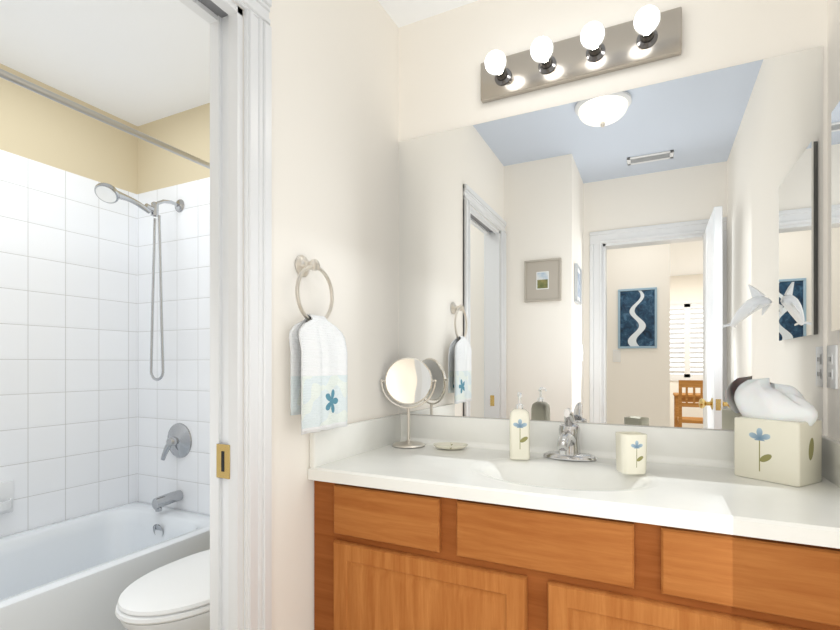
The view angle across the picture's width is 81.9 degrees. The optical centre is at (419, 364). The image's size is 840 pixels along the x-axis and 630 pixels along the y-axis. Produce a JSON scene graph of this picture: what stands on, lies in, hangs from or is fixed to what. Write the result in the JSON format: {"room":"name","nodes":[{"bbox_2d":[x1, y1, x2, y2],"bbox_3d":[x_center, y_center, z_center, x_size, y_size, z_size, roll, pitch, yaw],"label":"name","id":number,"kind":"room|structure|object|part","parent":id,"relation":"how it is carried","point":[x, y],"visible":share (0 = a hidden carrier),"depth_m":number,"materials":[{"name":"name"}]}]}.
{"room":"bathroom","nodes":[
{"label":"bathroom","id":0,"kind":"room"},
{"bbox_2d":[0,63,137,193],"bbox_3d":[-1.902,-0.089,1.961,0.120,2.479,1.500,0,0,26],"label":"wall","id":1,"kind":"structure","parent":0,"point":[34,126],"depth_m":2.29,"materials":[{"name":"paint"}]},
{"bbox_2d":[0,149,209,536],"bbox_3d":[-1.490,-0.080,1.761,0.796,1.660,1.500,0,0,26],"label":"tiled wall","id":2,"kind":"structure","parent":1,"relation":"attached to","point":[92,412],"depth_m":2.38,"materials":[{"name":"white tile"}]},
{"bbox_2d":[0,480,13,513],"bbox_3d":[-1.767,0.568,2.001,0.067,0.135,0.170,0,0,26],"label":"mount","id":3,"kind":"object","parent":2,"relation":"attached to","point":[6,496],"visible":1,"depth_m":2.06,"materials":[{"name":"white ceramic"}]},
{"bbox_2d":[94,183,183,380],"bbox_3d":[-1.301,-0.376,2.263,0.106,0.914,0.411,0,0,26],"label":"shower head","id":4,"kind":"object","parent":2,"relation":"attached to","point":[108,193],"visible":1,"depth_m":2.31},
{"bbox_2d":[152,490,182,511],"bbox_3d":[-1.244,0.674,2.388,0.052,0.074,0.135,0,0,26],"label":"tub spout","id":5,"kind":"object","parent":2,"relation":"attached to","point":[159,503],"visible":1,"depth_m":2.36,"materials":[{"name":"silver metal"}]},
{"bbox_2d":[161,423,191,459],"bbox_3d":[-1.231,0.388,2.416,0.176,0.181,0.074,0,0,26],"label":"shower valve","id":6,"kind":"object","parent":2,"relation":"attached to","point":[179,442],"visible":1,"depth_m":2.41,"materials":[{"name":"silver metal"}]},
{"bbox_2d":[0,0,209,125],"bbox_3d":[-1.211,-1.329,1.626,1.656,0.099,1.740,0,0,26],"label":"ceiling","id":7,"kind":"structure","parent":0,"point":[138,62],"depth_m":1.98,"materials":[{"name":"white paint"}]},
{"bbox_2d":[138,103,209,193],"bbox_3d":[-0.885,-0.089,2.368,1.596,2.479,0.120,0,0,26],"label":"wall","id":8,"kind":"structure","parent":0,"point":[187,131],"depth_m":2.48,"materials":[{"name":"paint"}]},
{"bbox_2d":[0,69,209,168],"bbox_3d":[-1.240,-0.905,1.640,0.056,0.056,1.476,0,0,26],"label":"rail","id":9,"kind":"object","parent":8,"relation":"attached to","point":[24,83],"visible":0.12,"depth_m":1.75,"materials":[{"name":"silver metal"}]},
{"bbox_2d":[232,0,398,629],"bbox_3d":[-0.454,-0.089,1.260,0.095,2.479,1.500,0,0,26],"label":"wall","id":10,"kind":"structure","parent":0,"point":[335,138],"depth_m":1.49,"materials":[{"name":"beige paint"}]},
{"bbox_2d":[179,0,271,629],"bbox_3d":[-0.610,0.100,0.938,0.138,2.100,0.765,0,0,26],"label":"door frame","id":11,"kind":"structure","parent":10,"relation":"attached to","point":[223,19],"depth_m":1.21,"materials":[{"name":"white wood"}]},
{"bbox_2d":[295,255,333,320],"bbox_3d":[-0.311,-0.212,1.379,0.057,0.197,0.166,0,0,26],"label":"towel ring","id":12,"kind":"object","parent":10,"relation":"attached to","point":[304,266],"visible":0.96,"depth_m":1.36,"materials":[{"name":"silver metal"}]},
{"bbox_2d":[288,314,346,434],"bbox_3d":[-0.284,0.025,1.387,0.049,0.327,0.224,0,0,26],"label":"hand towel","id":13,"kind":"object","parent":12,"relation":"hanging from","point":[318,373],"visible":1,"depth_m":1.34,"materials":[{"name":"white fabric"}]},
{"bbox_2d":[378,0,477,27],"bbox_3d":[0.109,-1.354,0.710,1.518,0.050,2.240,0,0,26],"label":"ceiling","id":14,"kind":"structure","parent":0,"point":[401,13],"depth_m":1.81,"materials":[{"name":"white paint"}]},
{"bbox_2d":[399,0,826,435],"bbox_3d":[0.543,-0.089,1.677,1.578,2.479,0.120,0,0,26],"label":"wall","id":15,"kind":"structure","parent":0,"point":[442,56],"depth_m":1.64,"materials":[{"name":"beige paint"}]},
{"bbox_2d":[481,5,681,102],"bbox_3d":[0.481,-1.012,1.554,0.637,0.135,0.152,0,0,26],"label":"sconce","id":16,"kind":"object","parent":15,"relation":"attached to","point":[649,34],"visible":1,"depth_m":1.55,"materials":[{"name":"silver metal"}]},
{"bbox_2d":[827,0,839,440],"bbox_3d":[0.699,-0.089,0.324,0.120,2.479,2.180,0,0,26],"label":"wall","id":17,"kind":"structure","parent":0,"point":[833,100],"depth_m":1.30,"materials":[{"name":"beige paint"}]},
{"bbox_2d":[827,345,837,388],"bbox_3d":[1.091,0.007,1.283,0.009,0.115,0.072,0,0,26],"label":"electrical outlet plate","id":18,"kind":"object","parent":17,"relation":"attached to","point":[832,366],"visible":1,"depth_m":1.27,"materials":[{"name":"white plastic"}]},
{"bbox_2d":[831,101,839,330],"bbox_3d":[0.981,-0.367,1.065,0.015,0.565,0.410,0,0,26],"label":"medicine cabinet mirror","id":19,"kind":"object","parent":17,"relation":"attached to","point":[835,219],"visible":0.9,"depth_m":1.22,"materials":[{"name":"grey mirror"}]},
{"bbox_3d":[-0.637,1.175,1.070,3.174,0.050,2.240,0,0,26],"label":"floor","id":20,"kind":"structure","parent":0,"visible":0},
{"bbox_2d":[0,502,209,629],"bbox_3d":[-1.511,0.940,1.772,0.724,0.420,1.476,0,0,26],"label":"bathtub","id":21,"kind":"object","parent":20,"relation":"on","point":[83,572],"visible":0.73,"depth_m":2.04,"materials":[{"name":"white ceramic"}]},
{"bbox_2d":[115,549,209,629],"bbox_3d":[-0.702,0.752,1.763,0.450,0.795,0.766,0,0,26],"label":"toilet","id":22,"kind":"object","parent":20,"relation":"on","point":[174,595],"visible":0.31,"depth_m":1.49,"materials":[{"name":"white ceramic"}]},
{"bbox_2d":[308,414,839,629],"bbox_3d":[0.395,0.672,1.369,1.330,0.955,0.556,0,0,26],"label":"bathroom vanity","id":23,"kind":"object","parent":20,"relation":"on","point":[647,561],"depth_m":1.18,"materials":[{"name":"brown wood"}]},
{"bbox_3d":[-0.097,0.414,1.316,0.329,0.139,0.019,0,0,26],"label":"bathroom vanity drawer","id":24,"kind":"part","parent":23,"relation":"part of","materials":[{"name":"brown wood"}]},
{"bbox_2d":[380,357,436,447],"bbox_3d":[-0.042,0.137,1.773,0.186,0.324,0.120,0,0,26],"label":"makeup mirror","id":25,"kind":"object","parent":23,"relation":"on","point":[408,381],"visible":1,"depth_m":1.77,"materials":[{"name":"silver metal"}]},
{"bbox_2d":[433,442,467,449],"bbox_3d":[0.107,0.291,1.710,0.124,0.016,0.089,0,0,6],"label":"soap dish","id":26,"kind":"object","parent":23,"relation":"on","point":[449,445],"visible":1,"depth_m":1.72,"materials":[{"name":"ceramic"}]},
{"bbox_2d":[509,392,529,459],"bbox_3d":[0.315,0.193,1.528,0.062,0.212,0.065,0,0,8],"label":"soap dispenser","id":27,"kind":"object","parent":23,"relation":"on","point":[519,432],"visible":0.98,"depth_m":1.51,"materials":[{"name":"ceramic"}]},
{"bbox_3d":[0.278,0.414,1.135,0.410,0.139,0.019,0,0,26],"label":"bathroom vanity drawer","id":28,"kind":"part","parent":23,"relation":"part of","materials":[{"name":"brown wood"}]},
{"bbox_2d":[543,408,596,460],"bbox_3d":[0.450,0.217,1.486,0.164,0.163,0.171,0,0,26],"label":"faucet","id":29,"kind":"object","parent":23,"relation":"on","point":[568,445],"visible":1,"depth_m":1.50,"materials":[{"name":"silver metal"}]},
{"bbox_3d":[0.395,0.316,1.369,1.330,0.241,0.556,0,0,26],"label":"bathroom vanity top","id":30,"kind":"part","parent":23,"relation":"part of","materials":[{"name":"white stone"}]},
{"bbox_2d":[615,431,646,473],"bbox_3d":[0.584,0.245,1.340,0.068,0.108,0.063,0,0,-4],"label":"tumbler","id":31,"kind":"object","parent":23,"relation":"on","point":[631,452],"visible":1,"depth_m":1.31,"materials":[{"name":"ceramic"}]},
{"bbox_3d":[0.658,0.414,0.951,0.330,0.139,0.019,0,0,26],"label":"bathroom vanity drawer","id":32,"kind":"part","parent":23,"relation":"part of","materials":[{"name":"brown wood"}]},
{"bbox_2d":[734,378,821,486],"bbox_3d":[0.932,0.168,1.273,0.120,0.263,0.188,0,0,-29],"label":"tissue box","id":33,"kind":"object","parent":23,"relation":"on","point":[777,433],"visible":1,"depth_m":1.23,"materials":[{"name":"ceramic"}]},
{"bbox_3d":[0.541,-0.341,1.678,1.320,1.065,0.120,0,0,26],"label":"wall","id":34,"kind":"structure","parent":0,"visible":0},
{"bbox_2d":[399,46,822,433],"bbox_3d":[0.513,-0.341,1.620,1.322,1.067,0.005,0,0,26],"label":"vanity mirror","id":35,"kind":"object","parent":34,"relation":"attached to","point":[650,255],"visible":0.93,"depth_m":1.55,"materials":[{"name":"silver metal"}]}
]}

